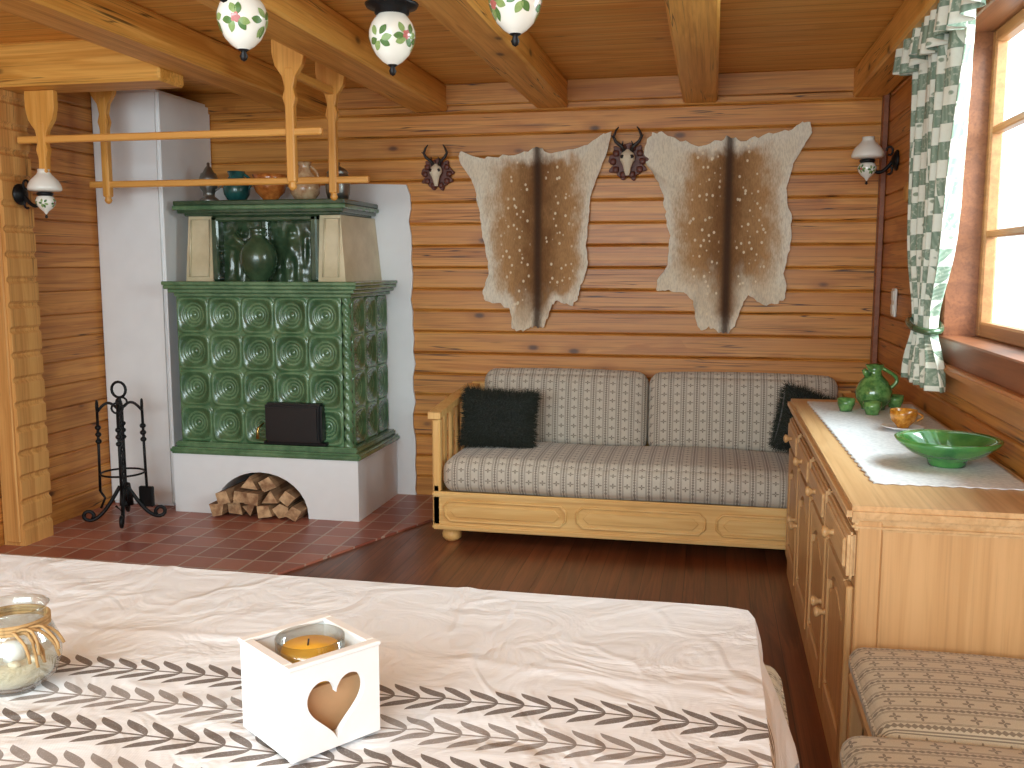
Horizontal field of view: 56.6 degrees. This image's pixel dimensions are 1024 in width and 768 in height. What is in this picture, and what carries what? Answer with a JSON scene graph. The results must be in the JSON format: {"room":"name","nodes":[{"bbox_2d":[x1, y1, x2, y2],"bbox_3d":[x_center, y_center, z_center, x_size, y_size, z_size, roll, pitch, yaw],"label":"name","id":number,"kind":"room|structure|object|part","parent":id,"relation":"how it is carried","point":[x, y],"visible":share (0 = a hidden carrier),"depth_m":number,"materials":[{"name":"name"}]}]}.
{"room":"traditional dwelling","nodes":[
{"label":"traditional dwelling","id":0,"kind":"room"},
{"bbox_2d":[0,92,114,545],"bbox_3d":[-3.245,-0.154,2.842,0.160,2.600,7.420,1,7,12],"label":"wall","id":1,"kind":"structure","parent":0,"point":[68,279],"depth_m":5.58,"materials":[{"name":"brown wood"}]},
{"bbox_2d":[0,0,903,94],"bbox_3d":[-0.889,-1.442,2.264,4.940,0.100,7.580,1,7,12],"label":"ceiling","id":2,"kind":"structure","parent":0,"point":[582,39],"depth_m":4.61,"materials":[{"name":"brown wood"}]},
{"bbox_2d":[0,0,326,115],"bbox_3d":[-2.031,-1.333,2.437,0.220,0.159,7.419,1,7,12],"label":"ceiling beam","id":3,"kind":"structure","parent":2,"relation":"attached to","point":[126,27],"depth_m":4.29,"materials":[{"name":"brown wood"}]},
{"bbox_2d":[17,39,369,203],"bbox_3d":[-1.660,-1.351,4.982,1.715,0.753,0.564,1,7,12],"label":"drying rack","id":4,"kind":"object","parent":2,"relation":"hanging from","point":[41,106],"visible":0.87,"depth_m":4.86,"materials":[{"name":"brown wood"}]},
{"bbox_2d":[216,0,267,60],"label":"chandelier","id":5,"kind":"object","parent":2,"relation":"hanging from","point":[242,24],"depth_m":2.26,"materials":[{"name":"ceramic"}]},
{"bbox_2d":[196,0,446,111],"bbox_3d":[-1.268,-1.313,2.277,0.220,0.159,7.419,1,7,12],"label":"ceiling beam","id":6,"kind":"structure","parent":2,"relation":"attached to","point":[312,29],"depth_m":4.34,"materials":[{"name":"brown wood"}]},
{"bbox_2d":[365,0,418,75],"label":"chandelier","id":7,"kind":"object","parent":2,"relation":"hanging from","point":[392,38],"depth_m":2.43,"materials":[{"name":"ceramic"}]},
{"bbox_2d":[416,0,567,107],"bbox_3d":[-0.524,-1.293,2.122,0.200,0.159,7.419,1,7,12],"label":"ceiling beam","id":8,"kind":"structure","parent":2,"relation":"attached to","point":[526,67],"depth_m":4.32,"materials":[{"name":"brown wood"}]},
{"bbox_2d":[488,0,542,46],"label":"chandelier","id":9,"kind":"object","parent":2,"relation":"hanging from","point":[515,17],"depth_m":2.11,"materials":[{"name":"ceramic"}]},
{"bbox_2d":[664,0,719,102],"bbox_3d":[0.337,-1.271,1.942,0.200,0.159,7.419,1,7,12],"label":"ceiling beam","id":10,"kind":"structure","parent":2,"relation":"attached to","point":[694,25],"depth_m":4.10,"materials":[{"name":"brown wood"}]},
{"bbox_2d":[853,0,938,96],"bbox_3d":[1.257,-1.247,1.750,0.190,0.159,7.419,1,7,12],"label":"ceiling beam","id":11,"kind":"structure","parent":2,"relation":"attached to","point":[873,77],"depth_m":4.46,"materials":[{"name":"brown wood"}]},
{"bbox_2d":[209,92,882,494],"bbox_3d":[-0.125,-0.554,6.034,4.940,2.600,0.160,1,7,12],"label":"wall","id":12,"kind":"structure","parent":0,"point":[619,319],"depth_m":5.77,"materials":[{"name":"brown wood"}]},
{"bbox_2d":[215,184,416,494],"bbox_3d":[-1.289,-0.287,6.222,1.369,1.998,0.018,1,7,12],"label":"wall","id":13,"kind":"structure","parent":12,"relation":"attached to","point":[393,230],"depth_m":6.08,"materials":[{"name":"white paint"}]},
{"bbox_2d":[421,144,454,190],"bbox_3d":[-0.466,-1.339,5.878,0.215,0.277,0.085,1,7,12],"label":"trophy","id":14,"kind":"object","parent":12,"relation":"attached to","point":[436,172],"visible":1,"depth_m":5.88,"materials":[{"name":"brown wood"}]},
{"bbox_2d":[176,68,854,114],"bbox_3d":[-0.145,-1.768,5.785,4.620,0.130,0.035,1,7,12],"label":"trim","id":15,"kind":"structure","parent":12,"relation":"attached to","point":[833,80],"depth_m":5.62,"materials":[{"name":"brown wood"}]},
{"bbox_2d":[459,132,610,330],"bbox_3d":[0.132,-0.917,5.811,0.941,1.200,0.041,1,7,12],"label":"animal hide","id":16,"kind":"object","parent":12,"relation":"attached to","point":[533,205],"visible":1,"depth_m":5.82,"materials":[{"name":"brown fur"}]},
{"bbox_2d":[608,126,648,180],"bbox_3d":[0.688,-1.364,5.624,0.241,0.310,0.095,1,7,12],"label":"trophy","id":17,"kind":"object","parent":12,"relation":"attached to","point":[629,159],"visible":1,"depth_m":5.63,"materials":[{"name":"brown wood"}]},
{"bbox_2d":[644,122,811,332],"bbox_3d":[1.244,-0.904,5.577,0.951,1.216,0.043,1,7,12],"label":"animal hide","id":18,"kind":"object","parent":12,"relation":"attached to","point":[728,216],"visible":1,"depth_m":5.58,"materials":[{"name":"brown fur"}]},
{"bbox_2d":[280,521,831,767],"bbox_3d":[-0.889,1.236,2.599,4.940,0.100,7.580,1,7,12],"label":"floor","id":19,"kind":"structure","parent":0,"point":[754,580],"depth_m":4.67,"materials":[{"name":"brown wood"}]},
{"bbox_2d":[0,494,432,574],"bbox_3d":[-1.560,0.817,5.500,2.100,0.012,1.800,1,7,12],"label":"floor","id":20,"kind":"structure","parent":19,"relation":"on","point":[274,545],"depth_m":5.25,"materials":[{"name":"tile"}]},
{"bbox_2d":[0,89,53,545],"bbox_3d":[-2.634,-0.326,5.032,0.129,2.371,0.234,1,7,12],"label":"log wall end","id":21,"kind":"object","parent":20,"relation":"on","point":[24,454],"visible":0.94,"depth_m":5.01,"materials":[{"name":"brown wood"}]},
{"bbox_2d":[12,169,62,217],"bbox_3d":[-2.451,-0.985,4.928,0.234,0.250,0.168,1,7,12],"label":"wall sconce","id":22,"kind":"object","parent":21,"relation":"attached to","point":[43,183],"visible":1,"depth_m":4.89,"materials":[{"name":"ceramic"}]},
{"bbox_2d":[0,39,183,94],"bbox_3d":[-2.185,-1.599,4.780,1.043,0.214,0.230,1,7,12],"label":"cross beam","id":23,"kind":"structure","parent":21,"relation":"on","point":[65,65],"depth_m":4.67,"materials":[{"name":"brown wood"}]},
{"bbox_2d":[82,381,166,527],"bbox_3d":[-2.256,0.386,5.491,0.335,0.819,0.335,4,8,28],"label":"fireplace tool set","id":24,"kind":"object","parent":20,"relation":"on","point":[146,498],"visible":1,"depth_m":5.49,"materials":[{"name":"metal"}]},
{"bbox_2d":[91,89,210,505],"bbox_3d":[-2.245,-0.531,6.084,0.449,2.518,0.619,1,7,12],"label":"chimney breast","id":25,"kind":"object","parent":20,"relation":"on","point":[143,242],"visible":0.62,"depth_m":5.79,"materials":[{"name":"white paint"}]},
{"bbox_2d":[209,472,307,521],"bbox_3d":[-1.471,0.651,5.761,0.584,0.248,0.416,1,7,12],"label":"firewood pile","id":26,"kind":"object","parent":20,"relation":"on","point":[263,494],"visible":0.88,"depth_m":5.62,"materials":[{"name":"brown wood"}]},
{"bbox_2d":[161,198,399,521],"bbox_3d":[-1.399,-0.176,5.858,1.217,1.867,0.753,1,7,12],"label":"stove","id":27,"kind":"object","parent":20,"relation":"on","point":[285,376],"visible":0.96,"depth_m":5.62,"materials":[{"name":"green ceramic"}]},
{"bbox_2d":[199,162,221,200],"bbox_3d":[-1.854,-1.235,5.816,0.120,0.242,0.133,-6,9,-39],"label":"lidded pewter tankard","id":28,"kind":"object","parent":27,"relation":"on","point":[208,173],"visible":0.7,"depth_m":5.79,"materials":[{"name":"silver metal"}]},
{"bbox_2d":[223,171,251,199],"bbox_3d":[-1.677,-1.201,5.787,0.164,0.182,0.164,-5,9,-33],"label":"jug","id":29,"kind":"object","parent":27,"relation":"on","point":[239,192],"visible":0.64,"depth_m":5.74,"materials":[{"name":"teal ceramic"}]},
{"bbox_2d":[232,228,277,280],"bbox_3d":[-1.485,-0.758,5.565,0.220,0.305,0.220,5,9,37],"label":"jug","id":30,"kind":"object","parent":27,"relation":"on","point":[258,257],"visible":1,"depth_m":5.50,"materials":[{"name":"ceramic"}]},
{"bbox_2d":[252,173,287,199],"bbox_3d":[-1.462,-1.183,5.744,0.212,0.157,0.212,1,7,12],"label":"bowl","id":31,"kind":"object","parent":27,"relation":"on","point":[266,192],"visible":0.61,"depth_m":5.67,"materials":[{"name":"orange ceramic"}]},
{"bbox_2d":[290,162,319,198],"bbox_3d":[-1.241,-1.212,5.694,0.186,0.227,0.184,1,7,12],"label":"ceramic jug","id":32,"kind":"object","parent":27,"relation":"on","point":[303,191],"visible":0.74,"depth_m":5.64,"materials":[{"name":"beige ceramic"}]},
{"bbox_2d":[325,162,349,198],"bbox_3d":[-1.036,-1.209,5.651,0.147,0.230,0.147,1,7,12],"label":"lidded jar","id":33,"kind":"object","parent":27,"relation":"on","point":[344,189],"visible":0.41,"depth_m":5.61,"materials":[{"name":"grey metal"}]},
{"bbox_2d":[0,554,799,767],"bbox_3d":[-0.781,0.897,1.838,2.619,0.763,1.257,1,7,12],"label":"tablecloth","id":34,"kind":"object","parent":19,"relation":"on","point":[147,674],"visible":0.89,"depth_m":1.74,"materials":[{"name":"white fabric"}]},
{"bbox_2d":[0,594,65,694],"bbox_3d":[-0.866,0.462,1.683,0.197,0.142,0.156,1,7,12],"label":"glass candle jar","id":35,"kind":"object","parent":34,"relation":"on","point":[21,665],"visible":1,"depth_m":1.66,"materials":[{"name":"clear glass"}]},
{"bbox_2d":[238,613,380,763],"bbox_3d":[-0.323,0.478,1.519,0.164,0.152,0.164,-6,10,-42],"label":"candle holder","id":36,"kind":"object","parent":34,"relation":"on","point":[310,686],"visible":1,"depth_m":1.48,"materials":[{"name":"white paint"}]},
{"bbox_2d":[280,635,339,683],"bbox_3d":[-0.322,0.434,1.517,0.094,0.057,0.094,1,7,12],"label":"candle","id":37,"kind":"object","parent":36,"relation":"on","point":[294,648],"depth_m":1.50,"materials":[{"name":"orange wax"}]},
{"bbox_2d":[428,368,856,549],"bbox_3d":[0.764,0.398,5.321,2.284,0.888,0.930,1,7,12],"label":"sofa","id":38,"kind":"object","parent":19,"relation":"on","point":[677,457],"visible":0.69,"depth_m":5.11,"materials":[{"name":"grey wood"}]},
{"bbox_2d":[455,384,541,449],"bbox_3d":[-0.072,0.199,5.396,0.512,0.416,0.285,1,7,12],"label":"throw pillow","id":39,"kind":"object","parent":38,"relation":"on","point":[499,418],"visible":0.98,"depth_m":5.32,"materials":[{"name":"black fabric"}]},
{"bbox_2d":[444,441,788,507],"bbox_3d":[0.736,0.488,5.199,2.160,0.240,0.650,1,7,12],"label":"seat cushion","id":40,"kind":"object","parent":38,"relation":"on","point":[553,474],"depth_m":5.00,"materials":[{"name":"fabric"}]},
{"bbox_2d":[767,380,838,454],"bbox_3d":[1.602,0.224,5.044,0.571,0.512,0.294,-1,7,-10],"label":"throw pillow","id":41,"kind":"object","parent":38,"relation":"on","point":[780,429],"visible":0.15,"depth_m":4.99,"materials":[{"name":"black fabric"}]},
{"bbox_2d":[765,665,789,728],"bbox_3d":[-0.318,0.945,2.436,1.955,0.520,0.435,1,7,12],"label":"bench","id":42,"kind":"object","parent":19,"relation":"on","point":[776,680],"visible":0.03,"depth_m":2.30,"materials":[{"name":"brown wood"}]},
{"bbox_2d":[783,399,1023,767],"bbox_3d":[1.364,0.633,3.526,0.600,0.868,2.104,1,7,12],"label":"base cabinet","id":43,"kind":"object","parent":19,"relation":"on","point":[892,566],"visible":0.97,"depth_m":2.54,"materials":[{"name":"brown wood"}]},
{"bbox_2d":[807,401,1023,490],"bbox_3d":[1.418,0.190,3.541,0.463,0.004,1.706,1,7,12],"label":"table runner","id":44,"kind":"object","parent":43,"relation":"on","point":[875,448],"visible":0.65,"depth_m":3.09,"materials":[{"name":"white fabric"}]},
{"bbox_2d":[837,397,855,411],"bbox_3d":[1.442,0.089,4.103,0.076,0.055,0.076,1,7,12],"label":"cup","id":45,"kind":"object","parent":44,"relation":"on","point":[845,404],"visible":1,"depth_m":4.08,"materials":[{"name":"green ceramic"}]},
{"bbox_2d":[863,400,881,414],"bbox_3d":[1.519,0.101,4.006,0.076,0.055,0.076,1,7,12],"label":"cup","id":46,"kind":"object","parent":44,"relation":"on","point":[871,407],"visible":1,"depth_m":3.98,"materials":[{"name":"green ceramic"}]},
{"bbox_2d":[855,364,898,409],"bbox_3d":[1.583,0.011,4.156,0.156,0.195,0.156,-5,9,-35],"label":"pitcher","id":47,"kind":"object","parent":44,"relation":"on","point":[873,386],"visible":0.91,"depth_m":4.11,"materials":[{"name":"green ceramic"}]},
{"bbox_2d":[888,394,903,407],"bbox_3d":[1.693,0.076,4.202,0.076,0.055,0.076,1,7,12],"label":"cup","id":48,"kind":"object","parent":44,"relation":"on","point":[897,400],"visible":0.84,"depth_m":4.17,"materials":[{"name":"green ceramic"}]},
{"bbox_2d":[881,408,924,430],"bbox_3d":[1.496,0.136,3.634,0.156,0.078,0.156,1,7,12],"label":"cup","id":49,"kind":"object","parent":44,"relation":"on","point":[902,419],"visible":0.98,"depth_m":3.61,"materials":[{"name":"orange ceramic"}]},
{"bbox_2d":[894,429,1004,468],"bbox_3d":[1.370,0.211,2.990,0.316,0.088,0.316,1,7,12],"label":"ceramic bowl","id":50,"kind":"object","parent":44,"relation":"on","point":[952,449],"visible":1,"depth_m":2.96,"materials":[{"name":"green ceramic"}]},
{"bbox_2d":[840,647,1023,767],"bbox_3d":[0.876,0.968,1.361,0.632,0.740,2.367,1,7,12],"label":"seat cushion","id":51,"kind":"object","parent":19,"relation":"on","point":[916,708],"visible":1,"depth_m":2.13,"materials":[{"name":"beige fabric"}]},
{"bbox_3d":[0.920,0.970,1.347,0.540,0.740,2.360,1,7,12],"label":"bench frame","id":52,"kind":"part","parent":51,"relation":"part of","materials":[{"name":"brown wood"}]},
{"bbox_2d":[877,75,1023,479],"bbox_3d":[1.433,-0.032,1.865,0.160,2.600,7.420,1,7,12],"label":"wall","id":53,"kind":"structure","parent":0,"point":[952,411],"depth_m":4.85,"materials":[{"name":"brown wood"}]},
{"bbox_2d":[851,136,898,184],"bbox_3d":[1.926,-1.188,5.056,0.234,0.250,0.168,1,7,12],"label":"wall sconce","id":54,"kind":"object","parent":53,"relation":"attached to","point":[868,150],"visible":1,"depth_m":5.02,"materials":[{"name":"ceramic"}]},
{"bbox_2d":[870,93,889,363],"bbox_3d":[2.096,-0.418,5.471,0.035,2.470,0.050,1,7,12],"label":"trim","id":55,"kind":"structure","parent":53,"relation":"attached to","point":[885,98],"depth_m":5.40,"materials":[{"name":"brown wood"}]},
{"bbox_2d":[890,288,897,316],"bbox_3d":[2.002,-0.428,4.985,0.019,0.150,0.090,1,7,12],"label":"light switch","id":56,"kind":"object","parent":53,"relation":"attached to","point":[893,309],"visible":1,"depth_m":4.95,"materials":[{"name":"white plastic"}]},
{"bbox_2d":[903,182,908,201],"bbox_3d":[1.958,-0.954,4.718,0.022,0.100,0.100,1,7,12],"label":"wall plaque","id":57,"kind":"object","parent":53,"relation":"attached to","point":[905,189],"visible":0.67,"depth_m":4.69,"materials":[{"name":"brown wood"}]},
{"bbox_2d":[892,0,985,392],"bbox_3d":[1.561,-0.704,3.237,0.204,1.552,2.300,1,7,12],"label":"window curtain","id":58,"kind":"object","parent":53,"relation":"attached to","point":[938,55],"visible":0.97,"depth_m":3.63,"materials":[{"name":"green fabric"}]},
{"bbox_3d":[1.573,-0.806,3.221,0.179,1.346,2.300,1,7,12],"label":"rod and tie","id":59,"kind":"part","parent":58,"relation":"part of","materials":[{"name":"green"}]},
{"bbox_2d":[938,0,1023,395],"bbox_3d":[1.676,-0.691,3.044,0.200,1.385,1.770,1,7,12],"label":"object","id":60,"kind":"object","parent":53,"relation":"attached to","point":[1001,364],"visible":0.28,"depth_m":3.74,"materials":[{"name":"brown wood"}]},
{"bbox_2d":[944,362,1023,431],"bbox_3d":[1.632,0.056,3.101,0.190,0.118,1.780,1,7,12],"label":"window sill","id":61,"kind":"structure","parent":53,"relation":"in","point":[1004,404],"depth_m":3.16,"materials":[{"name":"brown wood"}]},
{"bbox_2d":[975,8,1023,348],"bbox_3d":[1.725,-0.690,3.034,0.080,1.185,1.500,1,7,12],"label":"sash","id":62,"kind":"object","parent":53,"relation":"attached to","point":[997,124],"visible":1,"depth_m":3.69,"materials":[{"name":"brown wood"}]}
]}

